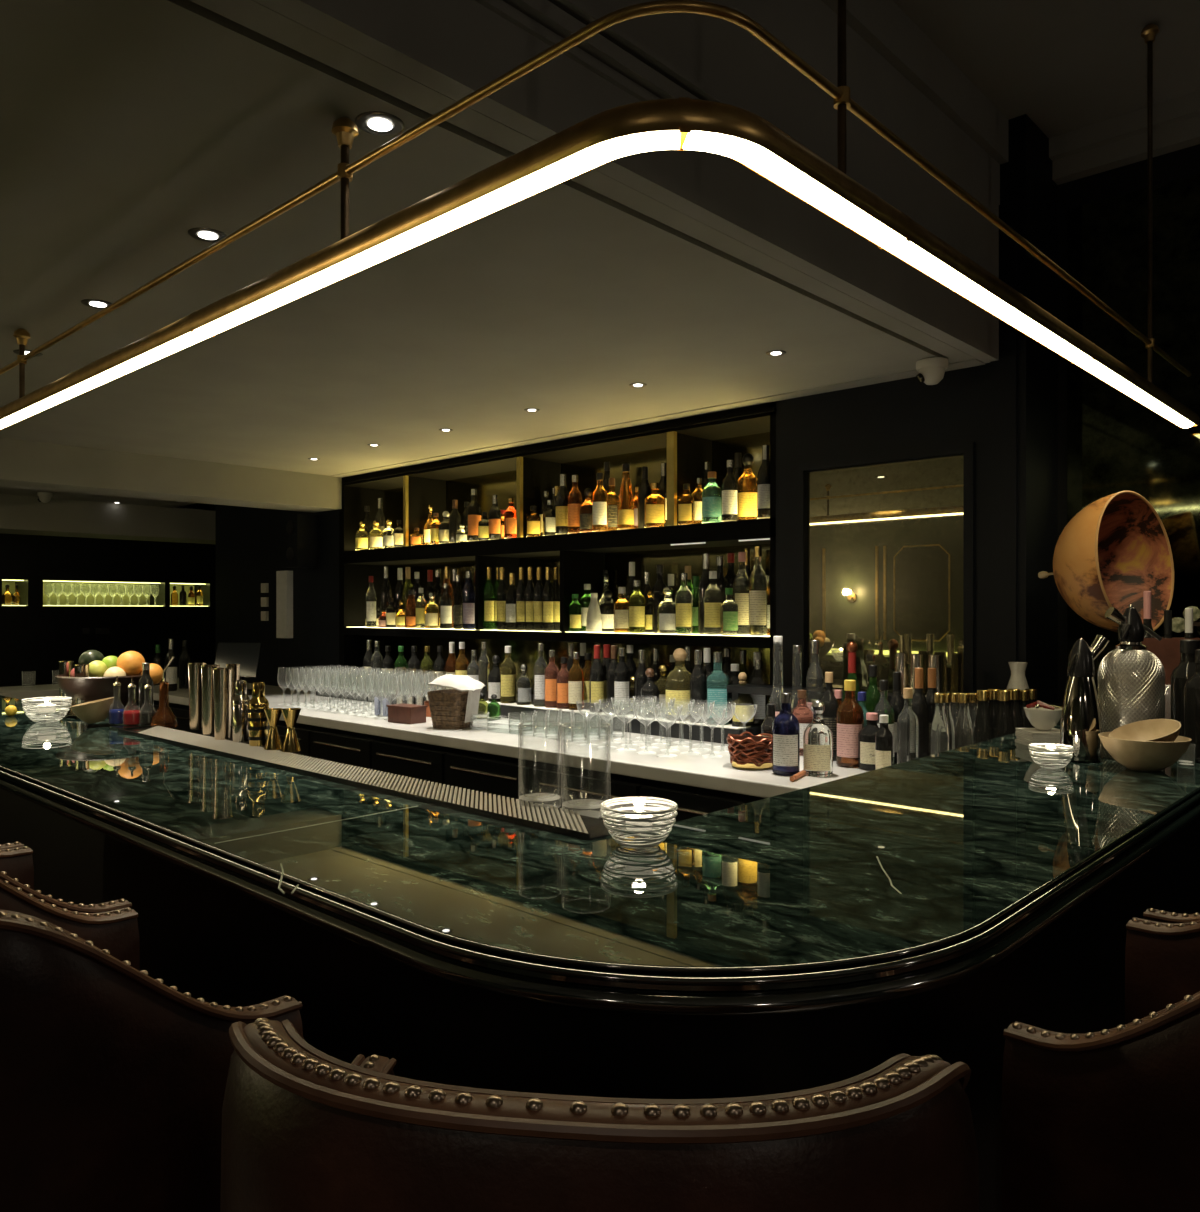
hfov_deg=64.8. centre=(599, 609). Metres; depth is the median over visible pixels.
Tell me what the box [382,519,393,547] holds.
liquor bottle
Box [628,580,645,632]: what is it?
liquor bottle
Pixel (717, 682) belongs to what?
liquor bottle
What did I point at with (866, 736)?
liquor bottle
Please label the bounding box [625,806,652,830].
tealight
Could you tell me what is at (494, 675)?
liquor bottle
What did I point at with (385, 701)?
steel cup
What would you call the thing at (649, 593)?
liquor bottle
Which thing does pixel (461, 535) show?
liquor bottle
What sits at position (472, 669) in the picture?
liquor bottle
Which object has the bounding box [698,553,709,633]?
liquor bottle
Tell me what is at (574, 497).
liquor bottle
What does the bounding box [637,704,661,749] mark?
coupe glass
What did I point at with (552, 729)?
glass
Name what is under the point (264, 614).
socket plate
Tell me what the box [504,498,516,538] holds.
liquor bottle
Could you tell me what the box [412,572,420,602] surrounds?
liquor bottle
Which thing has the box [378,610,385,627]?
liquor bottle
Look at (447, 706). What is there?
basket
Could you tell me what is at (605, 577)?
liquor bottle
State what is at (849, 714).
liquor bottle
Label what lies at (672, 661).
liquor bottle
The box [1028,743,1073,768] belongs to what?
bowl
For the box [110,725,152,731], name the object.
tray
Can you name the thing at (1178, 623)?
bottle
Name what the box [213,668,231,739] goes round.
tin
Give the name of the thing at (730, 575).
liquor bottle
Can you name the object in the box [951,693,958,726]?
liquor bottle
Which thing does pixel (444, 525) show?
liquor bottle
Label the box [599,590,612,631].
liquor bottle
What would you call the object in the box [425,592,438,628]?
liquor bottle
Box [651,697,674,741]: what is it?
coupe glass
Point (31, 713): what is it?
bowl
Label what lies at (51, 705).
tealight
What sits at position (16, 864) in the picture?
bar chair
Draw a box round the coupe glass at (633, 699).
[633,699,655,738]
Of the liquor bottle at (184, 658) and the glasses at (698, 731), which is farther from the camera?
the liquor bottle at (184, 658)
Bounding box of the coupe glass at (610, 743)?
[599,700,623,744]
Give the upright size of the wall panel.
0.485 m
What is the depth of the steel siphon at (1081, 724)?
2.17 m
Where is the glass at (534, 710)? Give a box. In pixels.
[534,710,549,729]
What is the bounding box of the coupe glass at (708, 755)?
[699,709,725,757]
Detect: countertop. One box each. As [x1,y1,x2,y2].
[0,678,178,698]
[153,683,867,797]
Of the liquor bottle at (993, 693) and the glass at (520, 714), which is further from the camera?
the glass at (520, 714)
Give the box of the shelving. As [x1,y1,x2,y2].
[339,401,775,703]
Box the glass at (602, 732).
[596,713,611,733]
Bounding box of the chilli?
[1026,700,1054,709]
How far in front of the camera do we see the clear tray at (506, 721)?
4.31 m
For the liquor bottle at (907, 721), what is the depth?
3.21 m
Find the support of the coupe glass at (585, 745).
on the countertop at (719, 774)
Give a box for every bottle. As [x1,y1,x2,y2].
[2,584,13,604]
[13,584,19,604]
[109,676,124,723]
[123,678,139,725]
[139,663,152,710]
[140,679,155,724]
[152,645,163,684]
[165,639,176,690]
[171,585,177,605]
[179,585,186,605]
[179,641,190,688]
[188,586,194,605]
[196,586,202,605]
[355,521,368,549]
[362,506,372,533]
[363,640,372,688]
[366,576,375,626]
[369,520,381,548]
[371,641,382,689]
[374,498,385,532]
[376,607,379,626]
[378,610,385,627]
[380,566,391,615]
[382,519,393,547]
[382,646,393,690]
[386,598,395,627]
[394,520,403,546]
[394,568,403,627]
[394,646,406,691]
[395,600,404,627]
[402,567,412,611]
[405,590,414,627]
[407,646,419,668]
[410,528,422,545]
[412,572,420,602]
[415,588,426,627]
[420,646,432,669]
[423,504,432,544]
[424,570,435,603]
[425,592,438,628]
[430,513,439,543]
[433,646,445,689]
[434,570,441,612]
[439,511,448,543]
[440,583,451,628]
[441,566,452,628]
[445,642,455,688]
[449,500,460,542]
[451,569,457,627]
[454,575,461,628]
[455,642,468,675]
[456,524,466,541]
[462,502,469,530]
[463,571,474,628]
[467,489,480,541]
[467,650,477,680]
[478,512,488,540]
[478,642,488,700]
[484,567,493,629]
[488,495,501,539]
[488,655,499,701]
[493,567,499,629]
[497,567,506,629]
[500,510,505,538]
[500,646,515,702]
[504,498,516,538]
[505,573,515,629]
[515,567,524,630]
[516,664,531,704]
[524,567,533,630]
[526,506,540,536]
[533,567,542,630]
[534,643,547,706]
[539,491,548,535]
[542,567,553,630]
[543,500,555,535]
[544,650,558,707]
[551,488,553,499]
[552,567,559,630]
[553,486,559,510]
[555,474,568,534]
[556,657,568,708]
[567,643,573,670]
[568,475,581,533]
[568,652,583,709]
[569,594,581,631]
[579,488,591,532]
[579,584,590,631]
[579,643,585,668]
[582,653,591,708]
[586,593,601,631]
[589,645,604,712]
[592,473,607,531]
[598,573,613,606]
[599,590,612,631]
[600,570,606,597]
[602,644,610,710]
[603,462,609,493]
[606,645,617,712]
[607,478,618,530]
[613,587,628,632]
[614,648,629,714]
[617,464,634,529]
[625,562,635,601]
[626,645,636,685]
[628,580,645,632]
[630,676,633,713]
[633,487,638,527]
[634,650,646,715]
[638,467,650,527]
[640,668,659,717]
[641,572,651,602]
[645,483,664,527]
[645,590,652,632]
[651,648,659,681]
[652,565,665,632]
[654,664,669,715]
[657,586,675,633]
[659,463,666,525]
[665,648,690,720]
[668,574,675,601]
[668,655,674,674]
[675,573,692,633]
[678,484,694,524]
[685,566,692,591]
[685,647,693,672]
[690,650,705,722]
[691,478,701,523]
[691,576,698,633]
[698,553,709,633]
[702,462,709,489]
[702,471,721,522]
[702,648,712,680]
[704,571,721,634]
[706,652,728,724]
[716,556,727,602]
[720,588,737,634]
[721,460,738,521]
[722,648,730,678]
[725,553,735,599]
[729,664,738,722]
[730,672,754,726]
[733,453,742,480]
[733,552,748,634]
[738,453,756,519]
[739,650,749,683]
[744,548,751,576]
[748,652,764,683]
[749,546,766,635]
[750,660,766,724]
[757,444,769,518]
[761,704,774,736]
[766,575,769,634]
[769,636,783,716]
[772,693,799,775]
[791,645,801,710]
[792,690,812,755]
[803,700,832,776]
[806,640,823,712]
[821,672,837,760]
[834,690,841,706]
[836,680,863,767]
[842,641,860,702]
[858,692,867,726]
[858,712,878,770]
[866,665,879,712]
[874,680,893,764]
[875,715,892,769]
[890,672,903,764]
[897,688,918,763]
[912,668,928,757]
[926,668,936,754]
[931,693,948,754]
[945,693,954,749]
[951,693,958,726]
[954,693,972,748]
[969,693,977,729]
[973,690,992,743]
[988,689,999,738]
[994,690,1013,737]
[1008,689,1022,732]
[1019,690,1031,727]
[1025,689,1036,727]
[1143,591,1153,637]
[1164,610,1171,637]
[1170,640,1199,736]
[1172,616,1184,632]
[1182,606,1199,621]
[1184,608,1193,638]
[1184,649,1199,762]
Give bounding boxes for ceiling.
[0,0,984,510]
[893,0,1199,137]
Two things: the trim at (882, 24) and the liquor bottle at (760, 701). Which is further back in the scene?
the liquor bottle at (760, 701)
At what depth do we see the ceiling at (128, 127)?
2.56 m
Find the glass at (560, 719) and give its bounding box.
[558,719,573,740]
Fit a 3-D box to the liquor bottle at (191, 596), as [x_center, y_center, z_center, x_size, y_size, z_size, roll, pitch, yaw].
[-4.450,-0.155,10.290,0.071,0.220,0.072,0,0,-23]
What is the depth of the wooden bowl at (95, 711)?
2.81 m
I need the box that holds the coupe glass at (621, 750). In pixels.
[614,705,638,751]
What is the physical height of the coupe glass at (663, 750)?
0.181 m
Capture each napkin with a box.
[428,674,484,691]
[465,689,480,722]
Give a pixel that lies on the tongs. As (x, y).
(1037, 706)
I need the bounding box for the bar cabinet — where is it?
[107,700,764,824]
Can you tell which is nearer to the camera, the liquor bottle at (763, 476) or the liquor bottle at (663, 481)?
the liquor bottle at (763, 476)
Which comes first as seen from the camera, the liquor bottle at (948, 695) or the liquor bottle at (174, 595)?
the liquor bottle at (948, 695)
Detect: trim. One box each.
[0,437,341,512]
[475,0,1008,163]
[796,442,974,692]
[1049,90,1199,184]
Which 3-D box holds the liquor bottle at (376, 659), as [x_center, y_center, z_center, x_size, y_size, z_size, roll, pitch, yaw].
[-1.384,0.343,5.866,0.076,0.302,0.076,0,0,-26]
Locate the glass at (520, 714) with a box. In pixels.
[520,714,535,735]
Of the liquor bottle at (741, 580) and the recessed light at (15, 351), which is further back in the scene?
the liquor bottle at (741, 580)
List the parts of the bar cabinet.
door, door, door, door, handle, door, handle, door, handle, door, handle, door, handle, door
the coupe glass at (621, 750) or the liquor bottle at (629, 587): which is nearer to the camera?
the coupe glass at (621, 750)
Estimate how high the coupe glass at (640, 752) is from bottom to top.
0.181 m
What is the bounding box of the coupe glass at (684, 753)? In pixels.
[677,707,703,754]
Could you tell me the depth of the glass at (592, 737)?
4.08 m
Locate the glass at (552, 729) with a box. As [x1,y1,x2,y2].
[546,712,561,731]
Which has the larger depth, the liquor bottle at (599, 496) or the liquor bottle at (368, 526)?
the liquor bottle at (368, 526)
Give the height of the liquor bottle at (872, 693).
0.355 m
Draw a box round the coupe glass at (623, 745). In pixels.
[618,702,642,746]
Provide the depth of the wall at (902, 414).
4.02 m
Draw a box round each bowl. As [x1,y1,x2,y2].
[21,697,71,722]
[55,674,141,709]
[70,697,113,723]
[600,797,677,848]
[1024,707,1061,729]
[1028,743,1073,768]
[1098,732,1191,771]
[1108,719,1180,741]
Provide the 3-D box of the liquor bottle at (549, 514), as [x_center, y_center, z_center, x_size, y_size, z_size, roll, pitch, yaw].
[-0.268,-0.493,5.063,0.072,0.193,0.072,0,0,-16]
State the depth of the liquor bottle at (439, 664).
5.40 m
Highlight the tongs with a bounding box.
[1035,704,1061,708]
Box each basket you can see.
[427,689,472,729]
[726,731,771,769]
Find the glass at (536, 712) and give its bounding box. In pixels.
[533,712,548,732]
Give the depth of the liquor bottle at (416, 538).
5.84 m
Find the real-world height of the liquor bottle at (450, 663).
0.313 m
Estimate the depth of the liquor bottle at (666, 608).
4.48 m
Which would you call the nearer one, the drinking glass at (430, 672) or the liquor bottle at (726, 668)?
the liquor bottle at (726, 668)
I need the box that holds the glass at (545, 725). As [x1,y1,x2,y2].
[545,725,560,738]
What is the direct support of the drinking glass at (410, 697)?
on the countertop at (719, 774)
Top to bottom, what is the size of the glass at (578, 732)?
0.090 m
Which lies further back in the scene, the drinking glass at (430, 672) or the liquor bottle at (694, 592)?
the drinking glass at (430, 672)
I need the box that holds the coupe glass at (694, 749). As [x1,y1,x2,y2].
[688,704,713,750]
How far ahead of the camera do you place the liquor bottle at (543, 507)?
5.20 m
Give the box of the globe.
[1038,491,1173,631]
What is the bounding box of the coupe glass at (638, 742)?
[629,698,653,743]
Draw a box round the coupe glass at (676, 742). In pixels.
[670,699,694,743]
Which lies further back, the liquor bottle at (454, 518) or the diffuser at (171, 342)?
the liquor bottle at (454, 518)
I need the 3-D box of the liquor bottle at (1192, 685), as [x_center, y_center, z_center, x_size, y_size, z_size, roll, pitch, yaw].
[1.401,0.221,2.181,0.089,0.258,0.089,0,0,24]
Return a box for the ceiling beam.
[253,0,999,362]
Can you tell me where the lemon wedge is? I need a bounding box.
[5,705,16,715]
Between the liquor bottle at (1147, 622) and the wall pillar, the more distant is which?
the wall pillar
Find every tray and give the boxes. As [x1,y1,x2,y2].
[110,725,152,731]
[487,716,533,724]
[487,722,533,729]
[487,727,531,734]
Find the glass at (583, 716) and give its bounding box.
[583,716,599,735]
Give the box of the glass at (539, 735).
[532,716,548,736]
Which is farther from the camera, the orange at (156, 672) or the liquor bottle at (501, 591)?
the liquor bottle at (501, 591)
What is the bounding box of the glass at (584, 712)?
[583,712,598,732]
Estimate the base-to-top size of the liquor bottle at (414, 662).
0.281 m
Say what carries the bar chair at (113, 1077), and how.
on the floor
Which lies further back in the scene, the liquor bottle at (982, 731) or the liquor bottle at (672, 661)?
the liquor bottle at (672, 661)
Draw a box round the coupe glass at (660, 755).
[654,707,679,756]
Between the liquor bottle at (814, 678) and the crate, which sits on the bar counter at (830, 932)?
the crate
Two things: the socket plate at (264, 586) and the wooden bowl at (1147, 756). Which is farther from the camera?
the socket plate at (264, 586)
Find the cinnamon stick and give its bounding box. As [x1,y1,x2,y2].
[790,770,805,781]
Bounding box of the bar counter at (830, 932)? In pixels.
[0,695,1199,1211]
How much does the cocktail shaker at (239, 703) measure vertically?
0.158 m
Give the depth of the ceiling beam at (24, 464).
5.52 m
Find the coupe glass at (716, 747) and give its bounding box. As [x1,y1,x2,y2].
[710,703,735,748]
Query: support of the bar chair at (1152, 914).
on the floor
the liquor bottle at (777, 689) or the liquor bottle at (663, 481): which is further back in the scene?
the liquor bottle at (663, 481)
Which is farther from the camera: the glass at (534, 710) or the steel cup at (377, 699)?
the steel cup at (377, 699)
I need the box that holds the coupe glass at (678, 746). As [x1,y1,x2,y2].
[669,705,692,748]
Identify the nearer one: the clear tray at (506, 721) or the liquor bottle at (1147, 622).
the liquor bottle at (1147, 622)
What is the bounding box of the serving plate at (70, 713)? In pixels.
[58,706,153,716]
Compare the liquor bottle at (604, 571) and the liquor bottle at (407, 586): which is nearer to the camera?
the liquor bottle at (604, 571)
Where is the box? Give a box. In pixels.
[386,703,427,723]
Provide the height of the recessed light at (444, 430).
0.009 m
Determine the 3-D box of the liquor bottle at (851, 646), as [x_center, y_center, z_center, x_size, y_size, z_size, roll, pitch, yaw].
[0.965,0.339,3.617,0.071,0.441,0.071,0,0,27]
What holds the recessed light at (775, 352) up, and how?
in the ceiling at (128, 127)
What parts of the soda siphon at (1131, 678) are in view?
spout, lever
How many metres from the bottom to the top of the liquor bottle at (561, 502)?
0.323 m
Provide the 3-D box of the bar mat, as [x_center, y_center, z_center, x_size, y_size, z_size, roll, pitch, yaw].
[-0.662,0.345,2.110,1.870,0.010,0.112,0,0,43]
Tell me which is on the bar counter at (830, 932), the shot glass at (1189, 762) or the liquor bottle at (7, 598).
the shot glass at (1189, 762)
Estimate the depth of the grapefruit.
3.09 m
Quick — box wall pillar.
[983,114,1057,702]
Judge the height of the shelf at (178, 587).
0.248 m
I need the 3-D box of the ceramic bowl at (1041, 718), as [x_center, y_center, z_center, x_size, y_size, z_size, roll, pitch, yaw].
[1.151,0.282,2.453,0.094,0.054,0.094,0,0,43]
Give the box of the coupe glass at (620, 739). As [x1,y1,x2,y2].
[611,698,634,740]
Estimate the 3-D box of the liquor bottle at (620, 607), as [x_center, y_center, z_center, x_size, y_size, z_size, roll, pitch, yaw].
[0.110,-0.001,4.712,0.084,0.228,0.085,0,0,-3]
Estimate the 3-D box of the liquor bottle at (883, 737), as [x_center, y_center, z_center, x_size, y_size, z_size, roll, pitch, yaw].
[0.944,0.454,3.142,0.055,0.210,0.056,0,0,27]
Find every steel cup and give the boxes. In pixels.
[374,696,381,714]
[382,697,389,715]
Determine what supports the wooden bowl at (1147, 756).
on the bar counter at (830, 932)
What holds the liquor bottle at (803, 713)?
on the countertop at (719, 774)
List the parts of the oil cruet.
spout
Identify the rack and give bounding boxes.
[1193,622,1199,637]
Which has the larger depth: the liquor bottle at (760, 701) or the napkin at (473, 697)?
the napkin at (473, 697)
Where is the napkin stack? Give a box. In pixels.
[1015,728,1059,746]
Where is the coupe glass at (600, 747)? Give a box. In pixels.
[595,703,619,748]
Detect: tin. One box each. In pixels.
[59,661,72,710]
[74,664,89,704]
[188,663,205,729]
[201,665,219,734]
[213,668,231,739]
[226,664,239,726]
[894,653,907,694]
[910,654,924,694]
[927,655,942,692]
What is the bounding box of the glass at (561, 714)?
[545,714,561,734]
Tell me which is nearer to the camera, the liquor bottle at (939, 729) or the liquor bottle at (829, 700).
the liquor bottle at (939, 729)
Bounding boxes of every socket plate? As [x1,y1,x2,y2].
[261,583,267,592]
[261,597,267,606]
[261,611,267,620]
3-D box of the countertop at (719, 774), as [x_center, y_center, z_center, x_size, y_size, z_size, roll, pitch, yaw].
[-0.848,0.585,5.161,6.310,0.050,1.179,0,0,43]
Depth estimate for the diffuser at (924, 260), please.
1.87 m
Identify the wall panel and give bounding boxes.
[276,571,292,637]
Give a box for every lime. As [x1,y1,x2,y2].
[89,660,107,676]
[102,656,117,668]
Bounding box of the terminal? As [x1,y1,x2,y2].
[215,643,261,694]
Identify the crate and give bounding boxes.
[1142,637,1199,718]
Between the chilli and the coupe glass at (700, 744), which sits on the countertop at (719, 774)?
the coupe glass at (700, 744)
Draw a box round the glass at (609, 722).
[609,722,624,736]
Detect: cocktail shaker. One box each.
[231,680,249,741]
[247,682,268,745]
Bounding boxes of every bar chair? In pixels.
[0,841,23,849]
[0,846,131,912]
[0,879,302,1211]
[220,1018,978,1211]
[1001,917,1199,1211]
[1143,908,1199,923]
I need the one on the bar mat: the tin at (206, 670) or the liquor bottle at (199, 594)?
the tin at (206, 670)
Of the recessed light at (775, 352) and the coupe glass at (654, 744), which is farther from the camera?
the coupe glass at (654, 744)
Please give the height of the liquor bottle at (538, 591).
0.346 m
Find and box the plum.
[70,668,74,676]
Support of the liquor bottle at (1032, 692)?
on the countertop at (719, 774)
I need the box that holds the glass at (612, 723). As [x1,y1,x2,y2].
[597,723,612,738]
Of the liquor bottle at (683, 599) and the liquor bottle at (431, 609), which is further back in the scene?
the liquor bottle at (431, 609)
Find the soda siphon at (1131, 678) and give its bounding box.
[1098,605,1164,758]
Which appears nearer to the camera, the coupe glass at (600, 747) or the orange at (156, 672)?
the orange at (156, 672)
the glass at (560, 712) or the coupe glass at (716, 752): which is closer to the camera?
the coupe glass at (716, 752)
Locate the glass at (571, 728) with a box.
[571,728,586,737]
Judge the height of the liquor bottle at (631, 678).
0.176 m
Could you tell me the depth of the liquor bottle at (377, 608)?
6.27 m
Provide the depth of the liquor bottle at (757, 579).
4.13 m
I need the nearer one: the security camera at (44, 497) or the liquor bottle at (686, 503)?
the liquor bottle at (686, 503)
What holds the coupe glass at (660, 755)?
on the countertop at (719, 774)
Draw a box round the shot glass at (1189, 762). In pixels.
[1177,756,1194,764]
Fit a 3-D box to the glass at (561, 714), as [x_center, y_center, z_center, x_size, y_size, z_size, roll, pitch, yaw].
[-0.209,0.514,4.247,0.072,0.090,0.073,0,0,43]
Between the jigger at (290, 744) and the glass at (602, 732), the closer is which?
the jigger at (290, 744)
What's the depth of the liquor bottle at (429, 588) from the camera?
5.90 m
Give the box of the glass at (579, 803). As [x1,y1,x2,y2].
[562,723,609,818]
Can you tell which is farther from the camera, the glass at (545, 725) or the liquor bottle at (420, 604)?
the liquor bottle at (420, 604)
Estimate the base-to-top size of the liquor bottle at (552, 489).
0.286 m
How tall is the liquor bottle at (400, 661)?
0.277 m
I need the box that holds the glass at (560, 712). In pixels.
[558,712,573,732]
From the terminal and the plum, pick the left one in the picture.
the plum
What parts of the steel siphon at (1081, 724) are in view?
lever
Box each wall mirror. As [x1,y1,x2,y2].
[807,455,962,711]
[1067,174,1199,694]
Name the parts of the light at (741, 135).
rod, rod, rod, rod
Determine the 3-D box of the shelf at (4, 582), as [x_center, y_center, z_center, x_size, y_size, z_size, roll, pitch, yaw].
[-5.711,-0.164,9.126,0.370,0.248,0.198,0,0,43]
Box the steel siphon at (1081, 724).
[1060,635,1108,762]
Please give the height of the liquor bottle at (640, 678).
0.306 m
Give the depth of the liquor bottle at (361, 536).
6.28 m
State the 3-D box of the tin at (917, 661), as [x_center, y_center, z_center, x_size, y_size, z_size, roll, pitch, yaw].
[1.178,0.241,3.513,0.055,0.156,0.055,0,0,43]
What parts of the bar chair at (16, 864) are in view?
backrest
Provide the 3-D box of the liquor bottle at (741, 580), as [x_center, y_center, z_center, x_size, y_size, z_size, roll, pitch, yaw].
[0.650,-0.076,4.325,0.080,0.378,0.081,0,0,-2]
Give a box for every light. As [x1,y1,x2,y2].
[0,0,1199,428]
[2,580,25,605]
[13,349,42,356]
[43,581,160,605]
[81,299,111,308]
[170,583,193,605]
[188,227,226,242]
[355,111,404,135]
[439,429,452,431]
[524,408,539,411]
[629,383,646,387]
[766,350,785,355]
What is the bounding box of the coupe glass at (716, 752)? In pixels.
[709,705,734,753]
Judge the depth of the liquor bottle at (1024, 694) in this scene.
2.92 m
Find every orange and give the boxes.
[116,651,144,675]
[140,663,162,684]
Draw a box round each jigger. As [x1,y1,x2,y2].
[264,708,282,749]
[281,708,300,751]
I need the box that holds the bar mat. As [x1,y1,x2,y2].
[118,725,626,840]
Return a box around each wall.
[0,494,215,543]
[0,533,215,707]
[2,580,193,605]
[216,365,982,692]
[1058,144,1199,703]
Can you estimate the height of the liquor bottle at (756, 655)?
0.309 m
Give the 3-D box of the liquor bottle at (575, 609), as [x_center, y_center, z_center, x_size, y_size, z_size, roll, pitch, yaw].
[-0.129,0.015,4.923,0.065,0.196,0.066,0,0,-7]
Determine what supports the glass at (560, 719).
on the countertop at (719, 774)
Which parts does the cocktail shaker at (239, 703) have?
lid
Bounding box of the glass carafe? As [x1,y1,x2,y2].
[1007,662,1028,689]
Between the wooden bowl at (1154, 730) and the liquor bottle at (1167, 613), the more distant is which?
the liquor bottle at (1167, 613)
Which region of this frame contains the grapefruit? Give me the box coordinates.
[104,667,125,676]
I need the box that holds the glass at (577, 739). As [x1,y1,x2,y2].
[571,720,587,741]
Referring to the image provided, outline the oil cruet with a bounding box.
[150,656,177,727]
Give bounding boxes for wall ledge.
[727,684,1062,726]
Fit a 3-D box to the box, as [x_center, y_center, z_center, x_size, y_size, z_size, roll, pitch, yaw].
[-0.964,0.518,4.719,0.180,0.083,0.110,0,0,37]
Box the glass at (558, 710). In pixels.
[558,710,573,729]
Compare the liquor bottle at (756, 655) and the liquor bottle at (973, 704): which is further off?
the liquor bottle at (756, 655)
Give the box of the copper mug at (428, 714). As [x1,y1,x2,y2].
[424,700,430,716]
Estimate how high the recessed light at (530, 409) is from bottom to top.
0.009 m
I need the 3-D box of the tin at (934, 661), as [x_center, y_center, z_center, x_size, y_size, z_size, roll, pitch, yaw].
[1.228,0.242,3.466,0.055,0.154,0.055,0,0,43]
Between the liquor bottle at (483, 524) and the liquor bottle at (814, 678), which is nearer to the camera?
the liquor bottle at (814, 678)
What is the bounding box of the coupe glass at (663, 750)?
[657,704,682,751]
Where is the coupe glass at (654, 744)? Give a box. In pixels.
[648,701,672,745]
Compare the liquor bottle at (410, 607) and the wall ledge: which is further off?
the liquor bottle at (410, 607)
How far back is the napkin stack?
2.41 m
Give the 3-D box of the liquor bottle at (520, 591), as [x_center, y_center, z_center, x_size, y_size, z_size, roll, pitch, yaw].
[-0.436,-0.062,5.212,0.060,0.350,0.061,0,0,-14]
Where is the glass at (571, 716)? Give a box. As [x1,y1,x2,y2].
[558,716,573,735]
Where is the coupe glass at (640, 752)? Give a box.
[633,705,658,754]
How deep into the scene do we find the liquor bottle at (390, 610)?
6.03 m
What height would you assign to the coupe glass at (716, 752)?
0.181 m
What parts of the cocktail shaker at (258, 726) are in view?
lid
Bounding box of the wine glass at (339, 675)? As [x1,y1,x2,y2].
[338,675,352,713]
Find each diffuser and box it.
[0,331,208,425]
[194,130,680,337]
[683,131,905,248]
[884,241,1091,363]
[1077,359,1193,427]
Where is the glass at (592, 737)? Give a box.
[584,719,600,740]
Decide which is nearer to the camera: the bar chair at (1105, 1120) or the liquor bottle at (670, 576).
the bar chair at (1105, 1120)
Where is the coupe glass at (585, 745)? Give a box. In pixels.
[576,700,600,746]
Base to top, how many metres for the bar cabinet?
0.838 m
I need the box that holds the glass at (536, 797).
[518,723,560,808]
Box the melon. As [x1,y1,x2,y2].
[78,650,104,663]
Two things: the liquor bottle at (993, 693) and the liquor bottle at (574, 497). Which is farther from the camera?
the liquor bottle at (574, 497)
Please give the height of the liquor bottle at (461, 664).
0.315 m
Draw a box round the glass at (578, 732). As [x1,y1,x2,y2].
[572,713,586,734]
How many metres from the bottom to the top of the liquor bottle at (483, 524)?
0.167 m
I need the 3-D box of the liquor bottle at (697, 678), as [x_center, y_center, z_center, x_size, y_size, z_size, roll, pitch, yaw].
[0.432,0.335,4.164,0.073,0.318,0.073,0,0,16]
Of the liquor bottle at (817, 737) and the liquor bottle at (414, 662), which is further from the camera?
the liquor bottle at (414, 662)
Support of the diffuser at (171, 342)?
attached to the light at (741, 135)
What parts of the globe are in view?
knob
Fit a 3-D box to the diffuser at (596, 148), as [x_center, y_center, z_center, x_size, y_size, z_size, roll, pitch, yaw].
[-0.388,-0.617,1.676,1.336,0.011,0.083,0,0,43]
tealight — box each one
[38,701,55,711]
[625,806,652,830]
[1043,747,1058,759]
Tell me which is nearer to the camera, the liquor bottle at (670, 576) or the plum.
the plum
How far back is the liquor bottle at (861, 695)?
3.44 m
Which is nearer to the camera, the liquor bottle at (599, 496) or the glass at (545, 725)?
the glass at (545, 725)
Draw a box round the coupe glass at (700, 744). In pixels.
[690,700,714,746]
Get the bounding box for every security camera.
[37,492,52,502]
[916,357,947,384]
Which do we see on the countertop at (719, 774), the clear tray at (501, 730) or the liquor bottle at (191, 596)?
the clear tray at (501, 730)
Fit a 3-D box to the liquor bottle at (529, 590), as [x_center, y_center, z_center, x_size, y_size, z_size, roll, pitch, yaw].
[-0.382,-0.061,5.162,0.060,0.348,0.061,0,0,-17]

